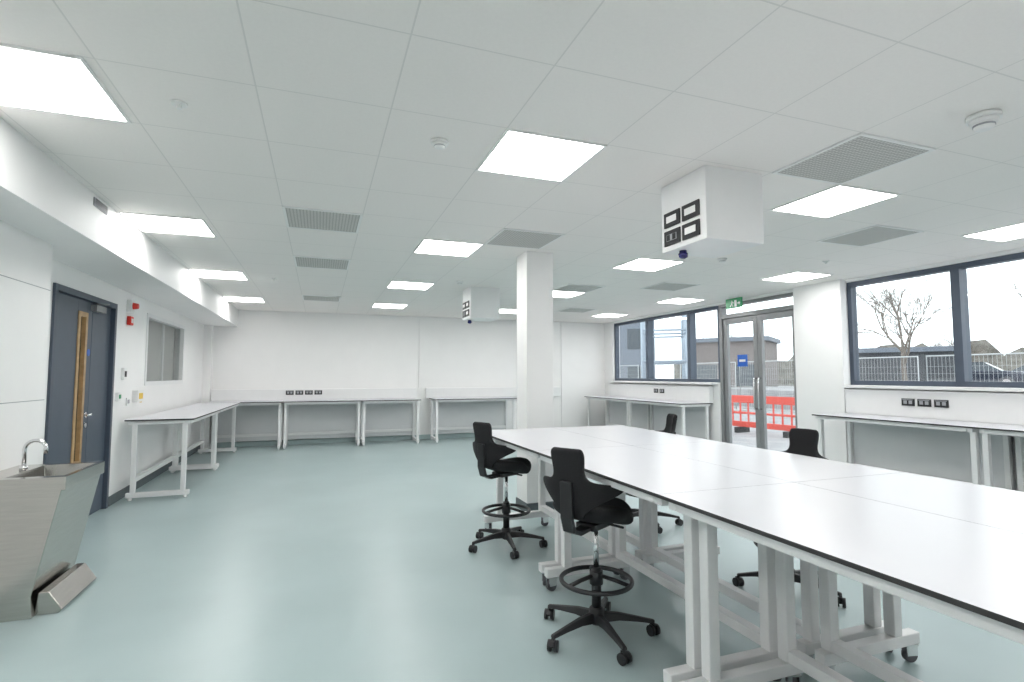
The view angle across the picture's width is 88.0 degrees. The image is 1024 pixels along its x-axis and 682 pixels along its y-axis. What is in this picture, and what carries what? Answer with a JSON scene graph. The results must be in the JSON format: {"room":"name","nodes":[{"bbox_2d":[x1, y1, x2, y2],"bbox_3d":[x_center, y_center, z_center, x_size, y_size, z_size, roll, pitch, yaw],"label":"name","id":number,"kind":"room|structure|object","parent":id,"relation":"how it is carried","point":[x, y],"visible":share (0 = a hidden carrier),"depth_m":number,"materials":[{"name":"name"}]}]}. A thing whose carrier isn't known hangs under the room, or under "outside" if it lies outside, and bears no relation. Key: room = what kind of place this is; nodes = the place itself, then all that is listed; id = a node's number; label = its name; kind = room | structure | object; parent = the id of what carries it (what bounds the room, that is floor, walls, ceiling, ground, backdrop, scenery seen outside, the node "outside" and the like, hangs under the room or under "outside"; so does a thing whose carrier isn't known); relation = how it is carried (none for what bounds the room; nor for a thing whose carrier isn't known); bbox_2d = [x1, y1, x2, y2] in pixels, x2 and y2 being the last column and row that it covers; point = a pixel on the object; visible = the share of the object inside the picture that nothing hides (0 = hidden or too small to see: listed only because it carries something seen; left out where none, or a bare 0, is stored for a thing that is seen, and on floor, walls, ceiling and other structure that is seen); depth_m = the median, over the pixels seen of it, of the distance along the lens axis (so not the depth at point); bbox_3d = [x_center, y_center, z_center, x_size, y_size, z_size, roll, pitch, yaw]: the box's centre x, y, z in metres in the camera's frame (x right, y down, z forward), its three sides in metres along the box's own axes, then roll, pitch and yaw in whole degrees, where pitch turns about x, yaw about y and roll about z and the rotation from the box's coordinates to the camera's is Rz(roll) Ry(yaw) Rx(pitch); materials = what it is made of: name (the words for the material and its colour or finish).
{"room":"laboratory","nodes":[
{"label":"laboratory","id":0,"kind":"room"},
{"bbox_2d":[0,220,52,470],"bbox_3d":[-2.177,0.231,0.154,0.221,2.360,7.800,1,-4,-20],"label":"wall","id":1,"kind":"structure","parent":0,"point":[25,259],"depth_m":3.55,"materials":[{"name":"paint"}]},
{"bbox_2d":[41,259,203,495],"bbox_3d":[-3.526,0.266,3.340,0.150,2.700,14.700,1,-4,-20],"label":"wall","id":2,"kind":"structure","parent":0,"point":[155,441],"depth_m":6.50,"materials":[{"name":"paint"}]},
{"bbox_2d":[43,282,117,514],"bbox_3d":[-4.077,0.639,5.002,0.238,2.170,1.440,1,-4,-20],"label":"door","id":3,"kind":"structure","parent":2,"relation":"in","point":[82,348],"depth_m":5.03,"materials":[{"name":"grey wood"}]},
{"bbox_2d":[108,445,199,506],"bbox_3d":[-4.743,1.796,6.849,0.012,0.100,6.700,1,-4,-20],"label":"baseboard","id":4,"kind":"structure","parent":2,"relation":"attached to","point":[117,496],"depth_m":6.81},
{"bbox_2d":[144,313,184,385],"bbox_3d":[-5.081,0.161,7.685,0.152,0.930,2.000,1,-4,-20],"label":"window","id":5,"kind":"structure","parent":2,"relation":"in","point":[160,332],"depth_m":7.90,"materials":[{"name":"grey glass"}]},
{"bbox_2d":[200,325,213,448],"bbox_3d":[-5.862,0.879,10.179,0.130,2.360,0.200,1,-4,-20],"label":"boxing","id":6,"kind":"structure","parent":2,"relation":"attached to","point":[208,329],"depth_m":10.12,"materials":[{"name":"paint"}]},
{"bbox_2d":[210,310,604,444],"bbox_3d":[-1.822,0.816,11.835,9.150,2.700,0.150,1,-4,-20],"label":"wall","id":7,"kind":"structure","parent":0,"point":[267,349],"depth_m":11.52,"materials":[{"name":"paint"}]},
{"bbox_2d":[211,388,416,400],"bbox_3d":[-3.948,1.096,10.917,3.960,0.219,0.089,1,-4,-20],"label":"trunking","id":8,"kind":"object","parent":7,"relation":"attached to","point":[364,393],"visible":0.94,"depth_m":10.84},
{"bbox_2d":[217,433,474,447],"bbox_3d":[-1.733,2.109,11.697,8.620,0.100,0.012,1,-4,-20],"label":"baseboard","id":9,"kind":"structure","parent":7,"relation":"attached to","point":[454,435],"depth_m":10.99,"materials":[{"name":"plastic"}]},
{"bbox_2d":[425,387,560,397],"bbox_3d":[-0.370,1.180,12.210,3.250,0.219,0.089,1,-4,-20],"label":"trunking","id":10,"kind":"object","parent":7,"relation":"attached to","point":[486,391],"visible":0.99,"depth_m":11.99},
{"bbox_2d":[561,322,562,426],"bbox_3d":[1.211,0.880,12.841,0.040,2.700,0.020,1,-4,-20],"label":"trim","id":11,"kind":"structure","parent":7,"relation":"attached to","point":[561,322],"depth_m":12.84,"materials":[{"name":"paint"}]},
{"bbox_2d":[0,0,1023,322],"bbox_3d":[0.706,-1.032,4.959,9.150,0.100,15.000,1,-4,-20],"label":"ceiling","id":12,"kind":"structure","parent":0,"point":[331,105],"depth_m":2.80,"materials":[{"name":"tile"}]},
{"bbox_2d":[0,43,131,123],"bbox_3d":[-2.139,-1.147,2.346,0.600,0.008,0.600,1,-4,-20],"label":"recessed light","id":13,"kind":"object","parent":12,"relation":"in","point":[33,79],"visible":1,"depth_m":2.37,"materials":[{"name":"white"}]},
{"bbox_2d":[0,117,238,326],"bbox_3d":[-3.194,-0.904,3.536,0.555,0.340,14.700,1,-4,-20],"label":"bulkhead","id":14,"kind":"object","parent":12,"relation":"attached to","point":[39,197],"visible":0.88,"depth_m":3.96,"materials":[{"name":"paint"}]},
{"bbox_2d":[118,212,216,237],"bbox_3d":[-2.956,-1.001,4.598,0.600,0.008,0.600,1,-4,-20],"label":"recessed light","id":15,"kind":"object","parent":12,"relation":"in","point":[143,222],"visible":1,"depth_m":4.56,"materials":[{"name":"white"}]},
{"bbox_2d":[188,269,247,279],"bbox_3d":[-3.773,-0.856,6.850,0.600,0.008,0.600,1,-4,-20],"label":"recessed light","id":16,"kind":"object","parent":12,"relation":"in","point":[200,273],"visible":1,"depth_m":6.83,"materials":[{"name":"white"}]},
{"bbox_2d":[222,296,265,302],"bbox_3d":[-4.590,-0.710,9.102,0.600,0.008,0.600,1,-4,-20],"label":"recessed light","id":17,"kind":"object","parent":12,"relation":"in","point":[228,298],"visible":1,"depth_m":9.08,"materials":[{"name":"white"}]},
{"bbox_2d":[302,295,340,301],"bbox_3d":[-3.220,-0.719,8.960,0.600,0.008,0.600,1,-4,-20],"label":"ceiling vent","id":18,"kind":"object","parent":12,"relation":"in","point":[305,297],"visible":1,"depth_m":8.95,"materials":[{"name":"white plastic"}]},
{"bbox_2d":[293,256,350,269],"bbox_3d":[-2.199,-0.901,6.145,0.600,0.008,0.600,1,-4,-20],"label":"ceiling vent","id":19,"kind":"object","parent":12,"relation":"in","point":[300,261],"visible":1,"depth_m":6.09,"materials":[{"name":"white plastic"}]},
{"bbox_2d":[282,206,362,233],"bbox_3d":[-1.586,-1.010,4.456,0.600,0.008,0.600,1,-4,-20],"label":"ceiling vent","id":20,"kind":"object","parent":12,"relation":"in","point":[295,217],"visible":1,"depth_m":4.41,"materials":[{"name":"white plastic"}]},
{"bbox_2d":[386,281,434,289],"bbox_3d":[-1.479,-0.802,7.679,0.600,0.008,0.600,1,-4,-20],"label":"recessed light","id":21,"kind":"object","parent":12,"relation":"in","point":[393,284],"visible":1,"depth_m":7.66,"materials":[{"name":"white"}]},
{"bbox_2d":[431,138,448,149],"bbox_3d":[-0.403,-1.092,2.951,0.100,0.040,0.100,1,-4,-20],"label":"smoke detector","id":22,"kind":"object","parent":12,"relation":"attached to","point":[437,143],"visible":1,"depth_m":2.92,"materials":[{"name":"white plastic"}]},
{"bbox_2d":[413,238,483,256],"bbox_3d":[-0.662,-0.948,5.427,0.600,0.008,0.600,1,-4,-20],"label":"recessed light","id":23,"kind":"object","parent":12,"relation":"in","point":[426,246],"visible":1,"depth_m":5.38,"materials":[{"name":"white"}]},
{"bbox_2d":[462,287,499,323],"bbox_3d":[-0.482,-0.525,8.039,0.468,0.514,0.450,1,-4,-20],"label":"box","id":24,"kind":"object","parent":12,"relation":"attached to","point":[479,303],"visible":1,"depth_m":7.85,"materials":[{"name":"white plastic"}]},
{"bbox_2d":[484,228,564,248],"bbox_3d":[0.106,-0.970,5.068,0.600,0.008,0.600,1,-4,-20],"label":"ceiling vent","id":25,"kind":"object","parent":12,"relation":"in","point":[507,237],"visible":1,"depth_m":5.03,"materials":[{"name":"white plastic"}]},
{"bbox_2d":[476,128,606,181],"bbox_3d":[0.155,-1.093,3.175,0.600,0.008,0.600,1,-4,-20],"label":"recessed light","id":26,"kind":"object","parent":12,"relation":"in","point":[519,153],"visible":1,"depth_m":3.14,"materials":[{"name":"white plastic"}]},
{"bbox_2d":[553,284,604,292],"bbox_3d":[0.982,-0.785,7.931,0.600,0.008,0.600,1,-4,-20],"label":"ceiling vent","id":27,"kind":"object","parent":12,"relation":"in","point":[569,287],"visible":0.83,"depth_m":7.92,"materials":[{"name":"grey metal"}]},
{"bbox_2d":[613,258,684,271],"bbox_3d":[1.595,-0.895,6.242,0.600,0.008,0.600,1,-4,-20],"label":"recessed light","id":28,"kind":"object","parent":12,"relation":"in","point":[641,264],"visible":1,"depth_m":6.21,"materials":[{"name":"white"}]},
{"bbox_2d":[641,282,699,290],"bbox_3d":[2.314,-0.795,7.776,0.600,0.008,0.600,1,-4,-20],"label":"ceiling vent","id":29,"kind":"object","parent":12,"relation":"in","point":[665,286],"visible":1,"depth_m":7.74,"materials":[{"name":"white plastic"}]},
{"bbox_2d":[655,298,705,303],"bbox_3d":[2.940,-0.699,9.275,0.600,0.008,0.600,1,-4,-20],"label":"recessed light","id":30,"kind":"object","parent":12,"relation":"in","point":[674,300],"visible":1,"depth_m":9.20,"materials":[{"name":"white"}]},
{"bbox_2d":[661,165,763,258],"bbox_3d":[1.320,-0.815,3.542,0.468,0.514,0.450,1,-4,-20],"label":"box","id":31,"kind":"object","parent":12,"relation":"attached to","point":[709,211],"visible":1,"depth_m":3.37,"materials":[{"name":"white plastic"}]},
{"bbox_2d":[664,208,680,228],"bbox_3d":[1.074,-0.822,3.562,0.015,0.100,0.165,1,-4,-20],"label":"power socket","id":32,"kind":"object","parent":31,"relation":"attached to","point":[672,217],"depth_m":3.55,"materials":[{"name":"black plastic"}]},
{"bbox_2d":[664,227,680,246],"bbox_3d":[1.073,-0.697,3.554,0.017,0.100,0.165,1,-4,-20],"label":"power socket","id":33,"kind":"object","parent":31,"relation":"attached to","point":[672,235],"depth_m":3.55,"materials":[{"name":"black plastic"}]},
{"bbox_2d":[682,199,699,221],"bbox_3d":[1.138,-0.833,3.384,0.015,0.100,0.165,1,-4,-20],"label":"power socket","id":34,"kind":"object","parent":31,"relation":"attached to","point":[691,208],"depth_m":3.38,"materials":[{"name":"black plastic"}]},
{"bbox_2d":[682,219,699,240],"bbox_3d":[1.138,-0.709,3.376,0.015,0.100,0.165,1,-4,-20],"label":"power socket","id":35,"kind":"object","parent":31,"relation":"attached to","point":[691,227],"depth_m":3.37,"materials":[{"name":"black plastic"}]},
{"bbox_2d":[726,296,742,308],"bbox_3d":[3.667,-0.641,8.757,0.023,0.190,0.360,1,-4,-20],"label":"exit sign","id":36,"kind":"object","parent":12,"relation":"hanging from","point":[734,302],"visible":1,"depth_m":8.73,"materials":[{"name":"green plastic"}]},
{"bbox_2d":[760,271,832,282],"bbox_3d":[3.757,-0.844,7.023,0.600,0.008,0.600,1,-4,-20],"label":"recessed light","id":37,"kind":"object","parent":12,"relation":"in","point":[797,276],"visible":1,"depth_m":7.02,"materials":[{"name":"white"}]},
{"bbox_2d":[770,184,900,217],"bbox_3d":[2.412,-1.040,3.990,0.600,0.008,0.600,1,-4,-20],"label":"recessed light","id":38,"kind":"object","parent":12,"relation":"in","point":[838,199],"visible":1,"depth_m":3.96,"materials":[{"name":"white"}]},
{"bbox_2d":[772,132,935,184],"bbox_3d":[2.052,-1.089,3.223,0.600,0.008,0.600,1,-4,-20],"label":"ceiling vent","id":39,"kind":"object","parent":12,"relation":"in","point":[860,155],"visible":1,"depth_m":3.17,"materials":[{"name":"grey metal"}]},
{"bbox_2d":[816,225,923,246],"bbox_3d":[3.336,-0.977,4.961,0.600,0.008,0.600,1,-4,-20],"label":"ceiling vent","id":40,"kind":"object","parent":12,"relation":"in","point":[874,234],"visible":1,"depth_m":4.92,"materials":[{"name":"grey metal"}]},
{"bbox_2d":[965,109,1002,131],"bbox_3d":[2.364,-1.093,2.655,0.140,0.074,0.140,1,-4,-20],"label":"smoke detector","id":41,"kind":"object","parent":12,"relation":"attached to","point":[985,120],"visible":1,"depth_m":2.62,"materials":[{"name":"white plastic"}]},
{"bbox_2d":[961,222,1023,241],"bbox_3d":[4.574,-0.990,4.771,0.600,0.008,0.600,1,-4,-20],"label":"recessed light","id":42,"kind":"object","parent":12,"relation":"in","point":[1015,231],"visible":1,"depth_m":4.89,"materials":[{"name":"white"}]},
{"bbox_2d":[0,437,1023,681],"bbox_3d":[0.706,1.762,4.778,9.150,0.100,15.000,1,-4,-20],"label":"floor","id":43,"kind":"structure","parent":0,"point":[323,562],"depth_m":3.41,"materials":[{"name":"plastic"}]},
{"bbox_2d":[0,439,104,622],"bbox_3d":[-2.970,1.119,3.326,0.477,0.996,0.600,1,-4,-20],"label":"washbasin","id":44,"kind":"object","parent":43,"relation":"on","point":[45,508],"visible":1,"depth_m":3.12,"materials":[{"name":"silver metal"}]},
{"bbox_2d":[19,439,47,470],"bbox_3d":[-3.046,0.722,3.378,0.143,0.196,0.044,1,-4,-20],"label":"tap","id":45,"kind":"object","parent":44,"relation":"on","point":[23,467],"depth_m":3.36,"materials":[{"name":"silver metal"}]},
{"bbox_2d":[124,409,222,500],"bbox_3d":[-4.335,1.399,6.905,0.680,0.900,1.918,1,-4,-20],"label":"lab bench","id":46,"kind":"object","parent":43,"relation":"on","point":[181,416],"visible":1,"depth_m":6.14,"materials":[{"name":"metal"}]},
{"bbox_2d":[124,409,222,420],"bbox_3d":[-4.335,0.957,6.934,0.680,0.015,1.918,1,-4,-20],"label":"countertop","id":47,"kind":"structure","parent":46,"relation":"on","point":[181,414],"depth_m":6.60,"materials":[{"name":"white laminate"}]},
{"bbox_2d":[171,402,240,471],"bbox_3d":[-4.990,1.515,8.712,0.680,0.900,1.928,1,-4,-20],"label":"lab bench","id":48,"kind":"object","parent":43,"relation":"on","point":[225,406],"visible":0.62,"depth_m":9.09,"materials":[{"name":"metal"}]},
{"bbox_2d":[171,402,240,409],"bbox_3d":[-4.990,1.074,8.740,0.680,0.015,1.928,1,-4,-20],"label":"countertop","id":49,"kind":"structure","parent":48,"relation":"on","point":[199,405],"depth_m":8.50,"materials":[{"name":"white laminate"}]},
{"bbox_2d":[205,400,283,452],"bbox_3d":[-5.075,1.606,10.119,1.298,0.900,0.700,1,-4,-20],"label":"lab bench","id":50,"kind":"object","parent":43,"relation":"on","point":[255,420],"visible":0.68,"depth_m":10.36,"materials":[{"name":"metal"}]},
{"bbox_2d":[206,400,283,402],"bbox_3d":[-5.075,1.165,10.148,1.298,0.015,0.700,1,-4,-20],"label":"countertop","id":51,"kind":"structure","parent":50,"relation":"on","point":[263,401],"depth_m":10.13,"materials":[{"name":"white laminate"}]},
{"bbox_2d":[283,399,361,448],"bbox_3d":[-3.783,1.637,10.586,1.448,0.900,0.700,1,-4,-20],"label":"lab bench","id":52,"kind":"object","parent":43,"relation":"on","point":[332,418],"visible":1,"depth_m":10.79,"materials":[{"name":"metal"}]},
{"bbox_2d":[283,399,361,402],"bbox_3d":[-3.783,1.195,10.615,1.448,0.015,0.700,1,-4,-20],"label":"countertop","id":53,"kind":"structure","parent":52,"relation":"on","point":[331,400],"depth_m":10.53,"materials":[{"name":"white laminate"}]},
{"bbox_2d":[360,398,420,445],"bbox_3d":[-2.546,1.665,11.033,1.178,0.900,0.700,1,-4,-20],"label":"lab bench","id":54,"kind":"object","parent":43,"relation":"on","point":[379,417],"visible":0.98,"depth_m":11.25,"materials":[{"name":"white laminate"}]},
{"bbox_2d":[360,398,420,400],"bbox_3d":[-2.546,1.224,11.061,1.178,0.015,0.700,1,-4,-20],"label":"countertop","id":55,"kind":"structure","parent":54,"relation":"on","point":[399,399],"depth_m":10.96,"materials":[{"name":"white laminate"}]},
{"bbox_2d":[429,397,516,442],"bbox_3d":[-0.854,1.705,11.644,1.818,0.900,0.700,1,-4,-20],"label":"lab bench","id":56,"kind":"object","parent":43,"relation":"on","point":[448,415],"visible":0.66,"depth_m":11.83,"materials":[{"name":"white laminate"}]},
{"bbox_2d":[429,397,516,399],"bbox_3d":[-0.854,1.263,11.673,1.818,0.015,0.700,1,-4,-20],"label":"countertop","id":57,"kind":"structure","parent":56,"relation":"on","point":[467,398],"depth_m":11.43,"materials":[{"name":"white laminate"}]},
{"bbox_2d":[468,422,547,558],"bbox_3d":[-0.070,1.172,4.401,0.639,1.030,0.666,-3,-5,43],"label":"chair","id":58,"kind":"object","parent":43,"relation":"on","point":[488,454],"visible":0.98,"depth_m":4.22,"materials":[{"name":"black plastic"}]},
{"bbox_2d":[516,251,553,510],"bbox_3d":[0.244,0.416,5.657,0.320,2.700,0.320,1,-4,-20],"label":"column","id":59,"kind":"structure","parent":43,"relation":"on","point":[535,407],"depth_m":5.54,"materials":[{"name":"paint"}]},
{"bbox_2d":[483,428,630,584],"bbox_3d":[0.264,1.228,4.269,0.750,0.900,1.378,1,-4,-20],"label":"lab bench","id":60,"kind":"object","parent":43,"relation":"on","point":[526,441],"visible":0.56,"depth_m":4.07,"materials":[{"name":"white laminate"}]},
{"bbox_2d":[492,428,630,452],"bbox_3d":[0.264,0.786,4.297,0.750,0.015,1.378,1,-4,-20],"label":"countertop","id":61,"kind":"structure","parent":60,"relation":"on","point":[530,439],"depth_m":4.13,"materials":[{"name":"white laminate"}]},
{"bbox_2d":[543,447,660,665],"bbox_3d":[0.435,1.076,2.916,0.640,1.030,0.666,-3,-5,39],"label":"chair","id":62,"kind":"object","parent":43,"relation":"on","point":[596,507],"visible":0.99,"depth_m":2.73,"materials":[{"name":"black plastic"}]},
{"bbox_2d":[584,396,649,429],"bbox_3d":[2.369,1.724,11.938,0.700,0.900,1.798,1,-4,-20],"label":"lab bench","id":63,"kind":"object","parent":43,"relation":"on","point":[617,408],"visible":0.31,"depth_m":11.95,"materials":[{"name":"white laminate"}]},
{"bbox_2d":[584,396,645,399],"bbox_3d":[2.369,1.282,11.966,0.700,0.015,1.798,1,-4,-20],"label":"countertop","id":64,"kind":"structure","parent":63,"relation":"on","point":[606,397],"depth_m":11.95,"materials":[{"name":"white laminate"}]},
{"bbox_2d":[556,425,712,559],"bbox_3d":[0.971,1.244,4.524,0.750,0.900,1.378,1,-4,-20],"label":"lab bench","id":65,"kind":"object","parent":43,"relation":"on","point":[622,434],"visible":0.27,"depth_m":4.13,"materials":[{"name":"white laminate"}]},
{"bbox_2d":[556,425,712,445],"bbox_3d":[0.971,0.803,4.553,0.750,0.015,1.378,1,-4,-20],"label":"countertop","id":66,"kind":"structure","parent":65,"relation":"on","point":[622,434],"depth_m":4.41,"materials":[{"name":"white laminate"}]},
{"bbox_2d":[625,413,682,533],"bbox_3d":[1.269,1.212,5.020,0.666,1.030,0.640,0,-4,-5],"label":"chair","id":67,"kind":"object","parent":43,"relation":"on","point":[671,420],"visible":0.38,"depth_m":5.00,"materials":[{"name":"black plastic"}]},
{"bbox_2d":[534,446,791,681],"bbox_3d":[0.734,1.144,2.974,0.750,0.900,1.378,1,-4,-20],"label":"lab bench","id":68,"kind":"object","parent":43,"relation":"on","point":[645,474],"visible":0.72,"depth_m":2.52,"materials":[{"name":"white laminate"}]},
{"bbox_2d":[534,446,791,497],"bbox_3d":[0.734,0.703,3.002,0.750,0.015,1.378,1,-4,-20],"label":"countertop","id":69,"kind":"structure","parent":68,"relation":"on","point":[653,473],"depth_m":2.73,"materials":[{"name":"white laminate"}]},
{"bbox_2d":[625,399,712,439],"bbox_3d":[2.981,1.615,10.249,0.700,0.900,1.798,1,-4,-20],"label":"lab bench","id":70,"kind":"object","parent":43,"relation":"on","point":[692,417],"visible":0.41,"depth_m":10.06,"materials":[{"name":"white laminate"}]},
{"bbox_2d":[625,399,712,404],"bbox_3d":[2.981,1.173,10.277,0.700,0.015,1.798,1,-4,-20],"label":"countertop","id":71,"kind":"structure","parent":70,"relation":"on","point":[643,400],"depth_m":10.13,"materials":[{"name":"white laminate"}]},
{"bbox_2d":[633,441,901,657],"bbox_3d":[1.441,1.161,3.229,0.750,0.900,1.378,1,-4,-20],"label":"lab bench","id":72,"kind":"object","parent":43,"relation":"on","point":[775,464],"visible":0.4,"depth_m":2.88,"materials":[{"name":"white laminate"}]},
{"bbox_2d":[633,441,901,481],"bbox_3d":[1.441,0.719,3.258,0.750,0.015,1.378,1,-4,-20],"label":"countertop","id":73,"kind":"structure","parent":72,"relation":"on","point":[775,464],"depth_m":3.08,"materials":[{"name":"white laminate"}]},
{"bbox_2d":[732,428,845,607],"bbox_3d":[1.820,1.111,3.459,0.666,1.030,0.640,3,-5,-37],"label":"chair","id":74,"kind":"object","parent":43,"relation":"on","point":[802,441],"visible":0.32,"depth_m":3.61,"materials":[{"name":"black plastic"}]},
{"bbox_2d":[659,482,1023,681],"bbox_3d":[1.203,1.060,1.679,0.750,0.900,1.378,1,-4,-20],"label":"lab bench","id":75,"kind":"object","parent":43,"relation":"on","point":[971,573],"visible":1,"depth_m":1.72,"materials":[{"name":"white laminate"}]},
{"bbox_2d":[795,472,1023,681],"bbox_3d":[1.910,1.077,1.934,0.750,0.900,1.378,1,-4,-20],"label":"lab bench","id":76,"kind":"object","parent":43,"relation":"on","point":[1000,508],"visible":0.65,"depth_m":2.35,"materials":[{"name":"white laminate"}]},
{"bbox_2d":[795,472,1023,533],"bbox_3d":[1.910,0.635,1.963,0.750,0.015,1.378,1,-4,-20],"label":"countertop","id":77,"kind":"structure","parent":76,"relation":"on","point":[1000,508],"depth_m":2.21,"materials":[{"name":"white laminate"}]},
{"bbox_2d":[812,413,1013,489],"bbox_3d":[4.496,1.345,6.073,0.700,0.900,1.798,1,-4,-20],"label":"lab bench","id":78,"kind":"object","parent":43,"relation":"on","point":[944,449],"visible":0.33,"depth_m":6.05,"materials":[{"name":"white laminate"}]},
{"bbox_2d":[812,413,1009,427],"bbox_3d":[4.496,0.903,6.102,0.700,0.015,1.798,1,-4,-20],"label":"countertop","id":79,"kind":"structure","parent":78,"relation":"on","point":[951,423],"depth_m":5.87,"materials":[{"name":"white laminate"}]},
{"bbox_2d":[973,425,1023,491],"bbox_3d":[5.109,1.236,4.384,0.700,0.900,1.798,1,-4,-20],"label":"lab bench","id":80,"kind":"object","parent":43,"relation":"on","point":[1017,431],"visible":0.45,"depth_m":5.10,"materials":[{"name":"metal"}]},
{"bbox_2d":[973,425,1023,432],"bbox_3d":[5.109,0.794,4.413,0.700,0.015,1.798,1,-4,-20],"label":"countertop","id":81,"kind":"structure","parent":80,"relation":"on","point":[1012,428],"depth_m":5.08,"materials":[{"name":"white laminate"}]},
{"bbox_2d":[604,247,1023,490],"bbox_3d":[4.913,0.463,6.388,0.200,2.700,14.700,1,-4,-20],"label":"wall","id":82,"kind":"structure","parent":0,"point":[715,426],"depth_m":9.45,"materials":[{"name":"paint"}]},
{"bbox_2d":[610,384,713,402],"bbox_3d":[3.002,1.074,11.197,0.099,0.299,3.500,1,-4,-20],"label":"trunking","id":83,"kind":"object","parent":82,"relation":"attached to","point":[704,394],"visible":0.99,"depth_m":10.69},
{"bbox_2d":[608,381,717,384],"bbox_3d":[3.027,0.870,11.156,0.190,0.033,3.620,1,-4,-20],"label":"sill","id":84,"kind":"structure","parent":82,"relation":"attached to","point":[608,381],"depth_m":10.55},
{"bbox_2d":[614,306,719,382],"bbox_3d":[3.167,0.161,11.242,0.140,1.390,3.640,1,-4,-20],"label":"window","id":85,"kind":"structure","parent":82,"relation":"in","point":[691,316],"depth_m":10.89,"materials":[{"name":"grey metal"}]},
{"bbox_2d":[718,292,797,449],"bbox_3d":[4.049,0.632,8.685,0.158,2.660,1.700,1,-4,-20],"label":"door","id":86,"kind":"structure","parent":82,"relation":"in","point":[757,317],"depth_m":8.73,"materials":[{"name":"grey metal"}]},
{"bbox_2d":[842,385,1023,391],"bbox_3d":[5.548,0.421,4.207,0.190,0.033,6.170,1,-4,-20],"label":"sill","id":87,"kind":"structure","parent":82,"relation":"attached to","point":[843,386],"depth_m":5.96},
{"bbox_2d":[845,389,1023,424],"bbox_3d":[5.543,0.611,4.193,0.099,0.319,6.170,1,-4,-20],"label":"wall panel","id":88,"kind":"object","parent":82,"relation":"attached to","point":[984,407],"visible":1,"depth_m":5.94,"materials":[{"name":"plastic"}]},
{"bbox_2d":[846,252,1023,387],"bbox_3d":[5.509,-0.257,4.786,0.140,1.390,5.200,1,-4,-20],"label":"window","id":89,"kind":"structure","parent":82,"relation":"in","point":[962,357],"depth_m":5.98,"materials":[{"name":"grey metal"}]},
{"bbox_2d":[793,279,848,462],"bbox_3d":[4.360,0.533,7.473,0.100,2.700,0.760,1,-4,-20],"label":"pier","id":90,"kind":"object","parent":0,"point":[820,318],"visible":0.64,"depth_m":7.39,"materials":[{"name":"paint"}]},
{"label":"outside","id":91,"kind":"structure","parent":0,"visible":0},
{"bbox_2d":[731,386,795,451],"bbox_3d":[40.451,3.571,30.429,83.100,0.100,150.000,1,-4,-20],"label":"pavement","id":92,"kind":"structure","parent":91,"point":[775,440],"depth_m":14.14,"materials":[{"name":"concrete"}]},
{"bbox_2d":[620,320,654,377],"bbox_3d":[6.503,0.776,36.412,6.400,6.250,5.400,-1,-4,10],"label":"office building","id":93,"kind":"structure","parent":92,"relation":"on","point":[630,335],"depth_m":33.68,"materials":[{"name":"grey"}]},
{"bbox_2d":[640,315,687,378],"bbox_3d":[5.315,0.247,18.538,1.500,5.000,3.300,-1,-4,15],"label":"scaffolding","id":94,"kind":"object","parent":92,"relation":"on","point":[684,359],"visible":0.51,"depth_m":18.29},
{"bbox_2d":[696,336,780,386],"bbox_3d":[14.249,1.825,34.038,4.900,3.850,4.400,-3,-5,35],"label":"brick building","id":95,"kind":"structure","parent":92,"relation":"on","point":[706,348],"depth_m":32.27,"materials":[{"name":"brown brick"}]},
{"bbox_2d":[731,395,795,437],"bbox_3d":[6.633,1.951,13.896,0.500,1.000,2.000,2,-4,-30],"label":"barrier","id":96,"kind":"object","parent":92,"relation":"on","point":[745,426],"visible":0.68,"depth_m":13.79,"materials":[{"name":"red plastic"}]},
{"bbox_2d":[734,360,794,411],"bbox_3d":[10.096,1.818,20.511,0.600,2.119,3.600,1,-4,-20],"label":"fence panel","id":97,"kind":"object","parent":92,"relation":"on","point":[747,386],"visible":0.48,"depth_m":20.59,"materials":[{"name":"metal"}]},
{"bbox_2d":[674,339,1023,385],"bbox_3d":[51.556,2.287,55.855,15.000,5.744,90.000,1,-4,-20],"label":"hedgerow","id":98,"kind":"object","parent":92,"relation":"on","point":[783,371],"visible":0.13,"depth_m":60.26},
{"bbox_2d":[859,356,918,380],"bbox_3d":[11.335,1.597,17.096,0.600,2.119,3.600,1,-4,-20],"label":"fence panel","id":99,"kind":"object","parent":92,"relation":"on","point":[903,357],"visible":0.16,"depth_m":16.22,"materials":[{"name":"metal"}]},
{"bbox_2d":[923,329,1003,361],"bbox_3d":[34.946,1.601,42.398,5.880,5.502,3.541,-1,-4,9],"label":"bare tree","id":100,"kind":"object","parent":92,"relation":"on","point":[943,339],"visible":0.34,"depth_m":42.14,"materials":[{"name":"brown plant"}]},
{"bbox_2d":[926,352,1023,381],"bbox_3d":[12.574,1.376,13.680,0.600,2.119,3.600,1,-4,-20],"label":"fence panel","id":101,"kind":"object","parent":92,"relation":"on","point":[1001,354],"visible":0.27,"depth_m":14.18,"materials":[{"name":"metal"}]},
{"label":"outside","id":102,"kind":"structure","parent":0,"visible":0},
{"bbox_2d":[731,387,794,409],"bbox_3d":[57.672,1.269,2.189,70.000,0.850,85.000,1,-4,-20],"label":"car park","id":103,"kind":"structure","parent":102,"point":[787,391],"depth_m":26.02,"materials":[{"name":"asphalt"}]},
{"bbox_2d":[856,276,951,380],"bbox_3d":[16.710,-0.555,22.686,3.431,5.547,5.102,0,-4,7],"label":"bare tree","id":104,"kind":"object","parent":103,"relation":"on","point":[904,346],"visible":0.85,"depth_m":22.67,"materials":[{"name":"brown plant"}]},
{"bbox_2d":[859,346,955,380],"bbox_3d":[21.025,1.490,28.845,5.600,2.150,3.400,-3,-5,37],"label":"storage shed","id":105,"kind":"object","parent":103,"relation":"on","point":[947,364],"visible":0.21,"depth_m":27.34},
{"bbox_2d":[972,362,1023,381],"bbox_3d":[27.556,1.991,31.370,1.820,1.475,4.250,3,-5,-42],"label":"parked car","id":106,"kind":"object","parent":103,"relation":"on","point":[975,365],"visible":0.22,"depth_m":30.31,"materials":[{"name":"paint"}]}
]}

